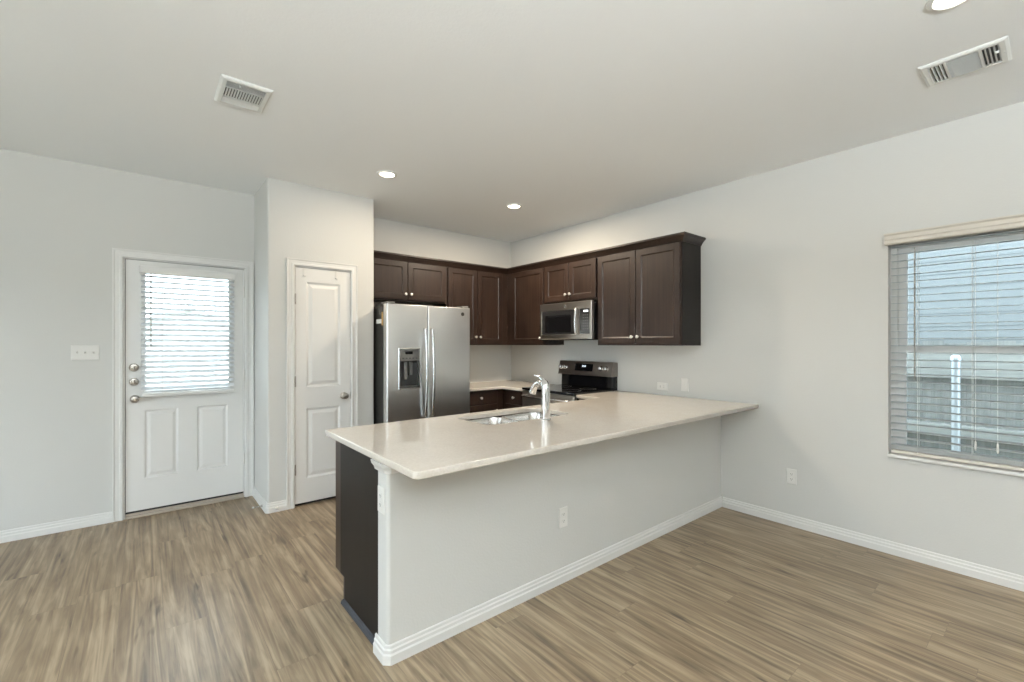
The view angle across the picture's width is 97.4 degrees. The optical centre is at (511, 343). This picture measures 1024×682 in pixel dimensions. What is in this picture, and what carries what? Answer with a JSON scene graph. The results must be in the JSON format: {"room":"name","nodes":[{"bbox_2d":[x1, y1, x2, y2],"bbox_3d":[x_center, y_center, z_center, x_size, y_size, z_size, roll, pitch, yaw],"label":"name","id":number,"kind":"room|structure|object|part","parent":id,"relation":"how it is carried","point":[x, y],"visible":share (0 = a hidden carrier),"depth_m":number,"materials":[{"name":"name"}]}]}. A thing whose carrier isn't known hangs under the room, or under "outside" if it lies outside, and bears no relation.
{"room":"open-plan kitchen","nodes":[
{"label":"open-plan kitchen","id":0,"kind":"room"},
{"bbox_2d":[0,149,510,530],"bbox_3d":[-2.749,0.063,3.898,6.950,2.845,0.150,0,0,-39],"label":"wall","id":1,"kind":"structure","parent":0,"point":[61,221],"depth_m":3.38,"materials":[{"name":"grey paint"}]},
{"bbox_2d":[0,511,111,542],"bbox_3d":[-4.185,1.344,2.613,2.800,0.082,0.016,0,0,-39],"label":"baseboard","id":2,"kind":"structure","parent":1,"relation":"attached to","point":[31,531],"depth_m":3.29,"materials":[{"name":"white paint"}]},
{"bbox_2d":[71,345,98,359],"bbox_3d":[-3.224,0.067,3.399,0.158,0.113,0.018,0,0,-39],"label":"wall switch","id":3,"kind":"object","parent":1,"relation":"attached to","point":[78,352],"visible":1,"depth_m":3.40,"materials":[{"name":"white plastic"}]},
{"bbox_2d":[112,248,253,521],"bbox_3d":[-2.763,0.320,3.839,0.965,2.131,0.202,0,0,-39],"label":"door","id":4,"kind":"structure","parent":1,"relation":"in","point":[172,452],"depth_m":3.75,"materials":[{"name":"white paint"}]},
{"bbox_3d":[-2.990,0.440,3.567,0.062,0.062,0.068,0,0,-39],"label":"knob","id":5,"kind":"part","parent":4,"relation":"part of","materials":[{"name":"silver metal"}]},
{"bbox_3d":[-2.747,-0.100,3.827,0.613,1.000,0.054,0,0,-39],"label":"glass trim","id":6,"kind":"part","parent":4,"relation":"part of","materials":[{"name":"white paint"}]},
{"bbox_2d":[139,265,235,396],"bbox_3d":[-2.705,-0.099,3.777,0.656,1.044,0.064,0,0,-39],"label":"door blind","id":7,"kind":"object","parent":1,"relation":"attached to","point":[152,270],"visible":1,"depth_m":3.76,"materials":[{"name":"white paint"}]},
{"bbox_3d":[-2.704,0.408,3.786,0.633,0.030,0.052,0,0,-39],"label":"rail","id":8,"kind":"part","parent":7,"relation":"part of","materials":[{"name":"white paint"}]},
{"bbox_2d":[374,258,445,305],"bbox_3d":[-1.184,-0.666,4.853,0.945,0.434,0.355,0,0,-39],"label":"upper cabinet","id":9,"kind":"object","parent":1,"relation":"attached to","point":[400,282],"visible":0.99,"depth_m":4.75,"materials":[{"name":"brown wood"}]},
{"bbox_3d":[-1.278,-0.663,4.599,0.450,0.393,0.020,0,0,-39],"label":"door","id":10,"kind":"part","parent":9,"relation":"part of","materials":[{"name":"brown wood"}]},
{"bbox_3d":[-0.921,-0.663,4.891,0.458,0.393,0.020,0,0,-39],"label":"door","id":11,"kind":"part","parent":9,"relation":"part of","materials":[{"name":"brown wood"}]},
{"bbox_2d":[434,267,506,344],"bbox_3d":[-0.477,-0.434,5.432,0.880,0.898,0.355,0,0,-39],"label":"upper cabinet","id":12,"kind":"object","parent":1,"relation":"attached to","point":[484,293],"visible":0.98,"depth_m":5.34,"materials":[{"name":"brown wood"}]},
{"bbox_3d":[-0.567,-0.430,5.181,0.396,0.860,0.020,0,0,-39],"label":"door","id":13,"kind":"part","parent":12,"relation":"part of","materials":[{"name":"brown wood"}]},
{"bbox_3d":[-0.266,-0.430,5.428,0.369,0.860,0.020,0,0,-39],"label":"door","id":14,"kind":"part","parent":12,"relation":"part of","materials":[{"name":"brown wood"}]},
{"bbox_2d":[254,178,373,502],"bbox_3d":[-1.831,0.013,4.184,0.901,2.745,0.571,0,0,-39],"label":"wall","id":15,"kind":"structure","parent":0,"point":[292,220],"depth_m":3.89,"materials":[{"name":"grey paint"}]},
{"bbox_2d":[253,487,286,513],"bbox_3d":[-2.124,1.344,3.933,0.160,0.082,0.587,0,0,-39],"label":"baseboard","id":16,"kind":"structure","parent":15,"relation":"attached to","point":[268,508],"depth_m":3.73,"materials":[{"name":"white paint"}]},
{"bbox_2d":[286,257,357,509],"bbox_3d":[-1.671,0.332,3.975,0.599,2.106,0.173,0,0,-39],"label":"door","id":17,"kind":"structure","parent":15,"relation":"in","point":[322,309],"depth_m":3.93,"materials":[{"name":"white paint"}]},
{"bbox_3d":[-1.503,0.468,4.045,0.062,0.062,0.068,0,0,-39],"label":"knob","id":18,"kind":"part","parent":17,"relation":"part of","materials":[{"name":"silver metal"}]},
{"bbox_2d":[0,0,1023,241],"bbox_3d":[0.209,-1.435,0.407,7.100,0.150,9.300,0,0,-39],"label":"ceiling","id":19,"kind":"structure","parent":0,"point":[569,112],"depth_m":2.42,"materials":[{"name":"white paint"}]},
{"bbox_2d":[214,74,272,113],"bbox_3d":[-1.468,-1.349,2.458,0.238,0.020,0.305,0,0,-39],"label":"ceiling vent","id":20,"kind":"object","parent":19,"relation":"in","point":[232,91],"visible":1,"depth_m":2.44,"materials":[{"name":"white metal"}]},
{"bbox_2d":[377,170,396,177],"bbox_3d":[-1.000,-1.355,3.602,0.159,0.010,0.159,0,0,-39],"label":"recessed light","id":21,"kind":"object","parent":19,"relation":"in","point":[382,173],"visible":1,"depth_m":3.59,"materials":[{"name":"white"}]},
{"bbox_2d":[506,203,521,208],"bbox_3d":[0.021,-1.355,4.439,0.159,0.010,0.159,0,0,-39],"label":"recessed light","id":22,"kind":"object","parent":19,"relation":"in","point":[511,206],"visible":1,"depth_m":4.44,"materials":[{"name":"white"}]},
{"bbox_2d":[925,0,967,11],"bbox_3d":[1.724,-1.355,1.758,0.159,0.010,0.159,0,0,-39],"label":"recessed light","id":23,"kind":"object","parent":19,"relation":"in","point":[931,5],"visible":1,"depth_m":1.80,"materials":[{"name":"white"}]},
{"bbox_2d":[918,36,1011,86],"bbox_3d":[2.190,-1.349,2.179,0.255,0.020,0.300,0,0,-39],"label":"ceiling vent","id":24,"kind":"object","parent":19,"relation":"in","point":[998,51],"visible":1,"depth_m":2.16,"materials":[{"name":"white metal"}]},
{"bbox_2d":[0,496,1023,681],"bbox_3d":[0.209,1.435,0.407,6.800,0.100,9.000,0,0,-39],"label":"floor","id":25,"kind":"structure","parent":0,"point":[230,590],"depth_m":2.34,"materials":[{"name":"wood"}]},
{"bbox_2d":[336,441,377,644],"bbox_3d":[-0.544,0.951,2.505,0.705,0.868,0.652,0,0,-39],"label":"base cabinet","id":26,"kind":"object","parent":25,"relation":"on","point":[356,476],"visible":0.09,"depth_m":2.25,"materials":[{"name":"brown wood"}]},
{"bbox_3d":[-0.756,1.375,2.223,0.019,0.020,0.477,0,0,-39],"label":"shoe molding","id":27,"kind":"part","parent":26,"relation":"part of","materials":[{"name":"grey wood"}]},
{"bbox_2d":[374,301,469,423],"bbox_3d":[-1.007,0.498,4.630,0.906,1.770,0.864,0,0,-39],"label":"refrigerator","id":28,"kind":"object","parent":25,"relation":"on","point":[422,353],"visible":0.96,"depth_m":4.28,"materials":[{"name":"silver metal"}]},
{"bbox_3d":[-0.994,0.462,4.224,0.410,1.657,0.074,0,0,-39],"label":"freezer door","id":29,"kind":"part","parent":28,"relation":"part of","materials":[{"name":"silver metal"}]},
{"bbox_3d":[-0.957,0.232,4.210,0.224,0.383,0.011,0,0,-39],"label":"dispenser frame","id":30,"kind":"part","parent":28,"relation":"part of","materials":[{"name":"silver metal"}]},
{"bbox_3d":[-0.817,0.275,4.275,0.025,0.853,0.074,0,0,-39],"label":"handle","id":31,"kind":"part","parent":28,"relation":"part of","materials":[{"name":"silver metal"}]},
{"bbox_3d":[-0.760,0.275,4.322,0.025,0.853,0.074,0,0,-39],"label":"handle","id":32,"kind":"part","parent":28,"relation":"part of","materials":[{"name":"silver metal"}]},
{"bbox_3d":[-0.642,0.462,4.513,0.490,1.657,0.074,0,0,-39],"label":"fresh food door","id":33,"kind":"part","parent":28,"relation":"part of","materials":[{"name":"silver metal"}]},
{"bbox_2d":[470,389,502,419],"bbox_3d":[-0.501,0.951,5.221,0.584,0.868,0.650,0,0,-39],"label":"base cabinet","id":34,"kind":"object","parent":25,"relation":"on","point":[486,400],"visible":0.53,"depth_m":5.02,"materials":[{"name":"brown wood"}]},
{"bbox_3d":[-0.352,0.600,4.976,0.475,0.140,0.020,0,0,-39],"label":"drawer","id":35,"kind":"part","parent":34,"relation":"part of","materials":[{"name":"brown wood"}]},
{"bbox_3d":[-0.352,0.975,4.976,0.475,0.590,0.020,0,0,-39],"label":"door","id":36,"kind":"part","parent":34,"relation":"part of","materials":[{"name":"brown wood"}]},
{"bbox_2d":[503,389,521,415],"bbox_3d":[0.050,0.951,5.451,0.650,0.868,0.993,0,0,-39],"label":"base cabinet","id":37,"kind":"object","parent":25,"relation":"on","point":[511,398],"visible":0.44,"depth_m":5.05,"materials":[{"name":"brown wood"}]},
{"bbox_2d":[470,380,556,391],"bbox_3d":[-0.161,0.500,5.279,1.194,0.030,0.993,0,0,-39],"label":"countertop","id":38,"kind":"structure","parent":37,"relation":"on","point":[515,385],"depth_m":5.24,"materials":[{"name":"stone"}]},
{"bbox_3d":[0.031,0.600,5.026,0.020,0.140,0.330,0,0,-39],"label":"drawer","id":39,"kind":"part","parent":37,"relation":"part of","materials":[{"name":"brown wood"}]},
{"bbox_3d":[0.031,0.975,5.026,0.020,0.590,0.330,0,0,-39],"label":"door","id":40,"kind":"part","parent":37,"relation":"part of","materials":[{"name":"brown wood"}]},
{"bbox_2d":[521,360,617,412],"bbox_3d":[0.580,0.778,4.746,0.721,1.174,0.762,0,0,-39],"label":"electric range","id":41,"kind":"object","parent":25,"relation":"on","point":[578,377],"visible":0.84,"depth_m":4.77,"materials":[{"name":"black metal"}]},
{"bbox_3d":[0.325,0.550,4.538,0.064,0.024,0.685,0,0,-39],"label":"handle","id":42,"kind":"part","parent":41,"relation":"part of","materials":[{"name":"silver metal"}]},
{"bbox_3d":[0.366,0.813,4.571,0.040,0.625,0.754,0,0,-39],"label":"oven door","id":43,"kind":"part","parent":41,"relation":"part of","materials":[{"name":"silver metal"}]},
{"bbox_2d":[522,384,613,395],"bbox_3d":[0.580,0.480,4.746,0.603,0.024,0.762,0,0,-39],"label":"cooktop","id":44,"kind":"object","parent":41,"relation":"in","point":[559,389],"depth_m":4.65,"materials":[{"name":"grey"}]},
{"bbox_3d":[0.784,0.257,4.922,0.017,0.077,0.255,0,0,-39],"label":"display panel","id":45,"kind":"part","parent":41,"relation":"part of","materials":[{"name":"black glass"}]},
{"bbox_2d":[378,416,720,644],"bbox_3d":[0.589,0.951,2.937,3.006,0.868,0.112,0,0,-39],"label":"wall","id":46,"kind":"structure","parent":0,"point":[451,544],"depth_m":2.41,"materials":[{"name":"grey paint"}]},
{"bbox_2d":[378,485,384,514],"bbox_3d":[-0.577,0.688,1.982,0.007,0.114,0.070,0,0,-39],"label":"wall outlet","id":47,"kind":"object","parent":46,"relation":"attached to","point":[381,491],"visible":1,"depth_m":1.97,"materials":[{"name":"white plastic"}]},
{"bbox_2d":[370,459,398,473],"bbox_3d":[-0.559,0.540,1.985,0.076,0.046,0.148,0,0,-39],"label":"trim","id":48,"kind":"structure","parent":46,"relation":"attached to","point":[378,466],"depth_m":1.95,"materials":[{"name":"white paint"}]},
{"bbox_2d":[373,496,721,665],"bbox_3d":[0.587,1.344,2.927,3.022,0.082,0.132,0,0,-39],"label":"baseboard","id":49,"kind":"structure","parent":46,"relation":"attached to","point":[388,655],"depth_m":2.39,"materials":[{"name":"white paint"}]},
{"bbox_2d":[559,506,566,528],"bbox_3d":[0.299,1.012,2.622,0.070,0.117,0.007,0,0,-39],"label":"wall outlet","id":50,"kind":"object","parent":46,"relation":"attached to","point":[562,511],"visible":1,"depth_m":2.62,"materials":[{"name":"white plastic"}]},
{"bbox_2d":[511,101,1023,575],"bbox_3d":[2.901,0.063,2.613,0.160,2.845,9.300,0,0,-39],"label":"wall","id":51,"kind":"structure","parent":0,"point":[796,261],"depth_m":3.27,"materials":[{"name":"grey paint"}]},
{"bbox_2d":[507,267,563,344],"bbox_3d":[0.161,-0.434,5.549,0.355,0.898,0.983,0,0,-39],"label":"upper cabinet","id":52,"kind":"object","parent":51,"relation":"attached to","point":[525,289],"visible":0.61,"depth_m":5.32,"materials":[{"name":"brown wood"}]},
{"bbox_3d":[0.182,-0.430,5.306,0.020,0.860,0.557,0,0,-39],"label":"door","id":53,"kind":"part","parent":52,"relation":"part of","materials":[{"name":"brown wood"}]},
{"bbox_2d":[545,257,597,303],"bbox_3d":[0.714,-0.664,4.873,0.355,0.438,0.761,0,0,-39],"label":"upper cabinet","id":54,"kind":"object","parent":51,"relation":"attached to","point":[578,280],"visible":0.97,"depth_m":4.74,"materials":[{"name":"brown wood"}]},
{"bbox_3d":[0.489,-0.661,4.932,0.020,0.397,0.366,0,0,-39],"label":"door","id":55,"kind":"part","parent":54,"relation":"part of","materials":[{"name":"brown wood"}]},
{"bbox_2d":[540,300,597,339],"bbox_3d":[0.682,-0.236,4.838,0.446,0.393,0.745,0,0,-39],"label":"microwave","id":56,"kind":"object","parent":54,"relation":"attached to","point":[578,320],"visible":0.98,"depth_m":4.66,"materials":[{"name":"silver metal"}]},
{"bbox_3d":[0.488,-0.228,4.804,0.002,0.251,0.488,0,0,-39],"label":"door glass","id":57,"kind":"part","parent":56,"relation":"part of","materials":[{"name":"black glass"}]},
{"bbox_3d":[0.646,-0.230,4.572,0.053,0.289,0.025,0,0,-39],"label":"handle","id":58,"kind":"part","parent":56,"relation":"part of","materials":[{"name":"silver metal"}]},
{"bbox_3d":[0.728,-0.228,4.512,0.002,0.251,0.128,0,0,-39],"label":"control panel","id":59,"kind":"part","parent":56,"relation":"part of","materials":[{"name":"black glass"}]},
{"bbox_3d":[0.726,-0.661,4.643,0.020,0.397,0.368,0,0,-39],"label":"door","id":60,"kind":"part","parent":54,"relation":"part of","materials":[{"name":"brown wood"}]},
{"bbox_2d":[598,241,700,345],"bbox_3d":[1.245,-0.434,4.225,0.355,0.898,0.913,0,0,-39],"label":"upper cabinet","id":61,"kind":"object","parent":51,"relation":"attached to","point":[651,295],"visible":1,"depth_m":4.00,"materials":[{"name":"brown wood"}]},
{"bbox_2d":[374,231,705,273],"bbox_3d":[0.116,-0.898,4.202,2.131,0.066,2.400,0,0,-39],"label":"crown molding","id":62,"kind":"structure","parent":61,"relation":"attached to","point":[684,236],"depth_m":4.65,"materials":[{"name":"brown wood"}]},
{"bbox_3d":[0.999,-0.430,4.311,0.020,0.860,0.438,0,0,-39],"label":"door","id":63,"kind":"part","parent":61,"relation":"part of","materials":[{"name":"brown wood"}]},
{"bbox_3d":[1.281,-0.430,3.966,0.020,0.860,0.438,0,0,-39],"label":"door","id":64,"kind":"part","parent":61,"relation":"part of","materials":[{"name":"brown wood"}]},
{"bbox_3d":[1.553,-0.434,3.890,0.304,0.898,0.004,0,0,-39],"label":"panel","id":65,"kind":"part","parent":61,"relation":"part of","materials":[{"name":"brown wood"}]},
{"bbox_2d":[657,382,667,390],"bbox_3d":[1.428,0.405,4.277,0.007,0.071,0.116,0,0,-39],"label":"wall outlet","id":66,"kind":"object","parent":51,"relation":"attached to","point":[660,386],"visible":1,"depth_m":4.27,"materials":[{"name":"white plastic"}]},
{"bbox_2d":[681,378,688,391],"bbox_3d":[1.574,0.374,4.099,0.008,0.118,0.073,0,0,-39],"label":"wall switch","id":67,"kind":"object","parent":51,"relation":"attached to","point":[684,381],"visible":1,"depth_m":4.09,"materials":[{"name":"white plastic"}]},
{"bbox_2d":[787,468,796,484],"bbox_3d":[2.127,1.011,3.424,0.007,0.115,0.070,0,0,-39],"label":"wall outlet","id":68,"kind":"object","parent":51,"relation":"attached to","point":[791,473],"visible":1,"depth_m":3.42,"materials":[{"name":"white plastic"}]},
{"bbox_2d":[722,497,1023,591],"bbox_3d":[3.732,1.344,1.461,0.016,0.082,6.124,0,0,-39],"label":"baseboard","id":69,"kind":"structure","parent":51,"relation":"attached to","point":[996,576],"depth_m":2.97,"materials":[{"name":"white paint"}]},
{"bbox_2d":[888,230,1023,476],"bbox_3d":[2.827,0.035,2.666,0.157,1.420,0.915,0,0,-39],"label":"window","id":70,"kind":"structure","parent":51,"relation":"in","point":[1020,235],"depth_m":2.95,"materials":[{"name":"white plastic"}]},
{"bbox_2d":[884,213,1023,471],"bbox_3d":[2.788,0.001,2.624,0.128,1.439,0.950,0,0,-39],"label":"window blind","id":71,"kind":"object","parent":70,"relation":"attached to","point":[1012,222],"visible":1,"depth_m":2.74,"materials":[{"name":"beige plastic"}]},
{"bbox_3d":[2.613,0.040,2.894,0.055,1.330,0.002,0,0,-39],"label":"ladder cord","id":72,"kind":"part","parent":71,"relation":"part of","materials":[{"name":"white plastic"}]},
{"bbox_3d":[2.812,0.710,2.652,0.048,0.020,0.894,0,0,-39],"label":"rail","id":73,"kind":"part","parent":71,"relation":"part of","materials":[{"name":"beige"}]},
{"bbox_3d":[2.753,0.010,2.673,0.012,1.250,0.012,0,0,-39],"label":"pull cord","id":74,"kind":"part","parent":71,"relation":"part of","materials":[{"name":"white fabric"}]},
{"bbox_3d":[2.802,0.735,2.645,0.091,0.020,0.913,0,0,-39],"label":"sill","id":75,"kind":"part","parent":70,"relation":"part of","materials":[{"name":"white paint"}]},
{"bbox_3d":[2.850,0.363,2.685,0.024,0.685,0.845,0,0,-39],"label":"sash","id":76,"kind":"part","parent":70,"relation":"part of","materials":[{"name":"white plastic"}]},
{"bbox_3d":[2.873,-0.292,2.704,0.024,0.685,0.845,0,0,-39],"label":"sash","id":77,"kind":"part","parent":70,"relation":"part of","materials":[{"name":"white plastic"}]},
{"label":"outside","id":78,"kind":"structure","parent":0,"visible":0},
{"bbox_3d":[-0.901,2.060,15.013,50.000,0.150,65.000,0,0,-39],"label":"ground","id":79,"kind":"structure","parent":78,"visible":0},
{"bbox_2d":[146,306,227,389],"bbox_3d":[-12.801,0.365,17.542,10.000,3.240,6.600,0,0,-39],"label":"house","id":80,"kind":"structure","parent":79,"relation":"on","point":[187,307],"depth_m":15.15,"materials":[{"name":"grey paint"}]},
{"bbox_2d":[950,355,961,451],"bbox_3d":[3.757,1.039,3.809,0.071,1.892,0.071,0,0,-39],"label":"fence post","id":81,"kind":"object","parent":79,"relation":"on","point":[955,372],"visible":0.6,"depth_m":3.79,"materials":[{"name":"grey wood"}]},
{"bbox_2d":[907,341,1023,459],"bbox_3d":[3.629,0.969,4.192,0.068,1.992,8.518,0,0,-39],"label":"fence","id":82,"kind":"object","parent":79,"relation":"on","point":[910,356],"visible":0.02,"depth_m":3.82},
{"bbox_3d":[3.628,0.755,4.179,0.050,0.100,8.500,0,0,-39],"label":"fence rail","id":83,"kind":"part","parent":82,"relation":"part of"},
{"bbox_3d":[3.632,0.173,4.182,0.040,0.255,8.500,0,0,-39],"label":"fence rail","id":84,"kind":"part","parent":82,"relation":"part of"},
{"bbox_2d":[908,240,1023,342],"bbox_3d":[5.477,-1.465,7.310,2.300,6.900,21.600,0,0,-39],"label":"neighbor house","id":85,"kind":"structure","parent":79,"relation":"on","point":[998,333],"depth_m":5.66,"materials":[{"name":"grey paint"}]},
{"bbox_3d":[1.158,0.951,4.099,0.650,0.868,0.961,0,0,-39],"label":"base cabinet","id":86,"kind":"object","parent":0,"visible":0},
{"bbox_2d":[325,391,757,478],"bbox_3d":[0.370,0.500,3.185,3.027,0.030,1.379,0,0,-39],"label":"countertop","id":87,"kind":"structure","parent":86,"relation":"on","point":[423,448],"depth_m":2.52,"materials":[{"name":"stone"}]},
{"bbox_2d":[466,412,557,424],"bbox_3d":[0.019,0.621,3.053,0.745,0.203,0.412,0,0,-39],"label":"sink","id":88,"kind":"object","parent":87,"relation":"in","point":[530,415],"visible":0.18,"depth_m":3.17,"materials":[{"name":"silver metal"}]},
{"bbox_3d":[-0.123,0.621,2.937,0.377,0.203,0.412,0,0,-39],"label":"bowl","id":89,"kind":"part","parent":88,"relation":"part of","materials":[{"name":"silver metal"}]},
{"bbox_3d":[0.165,0.621,3.173,0.367,0.203,0.412,0,0,-39],"label":"bowl","id":90,"kind":"part","parent":88,"relation":"part of","materials":[{"name":"silver metal"}]},
{"bbox_2d":[529,374,550,420],"bbox_3d":[0.179,0.343,2.905,0.068,0.285,0.181,0,0,-39],"label":"kitchen faucet","id":91,"kind":"object","parent":87,"relation":"on","point":[543,383],"visible":1,"depth_m":2.84,"materials":[{"name":"silver metal"}]},
{"bbox_3d":[0.173,0.275,2.913,0.045,0.088,0.147,0,0,-39],"label":"spout","id":92,"kind":"part","parent":91,"relation":"part of","materials":[{"name":"silver metal"}]}
]}

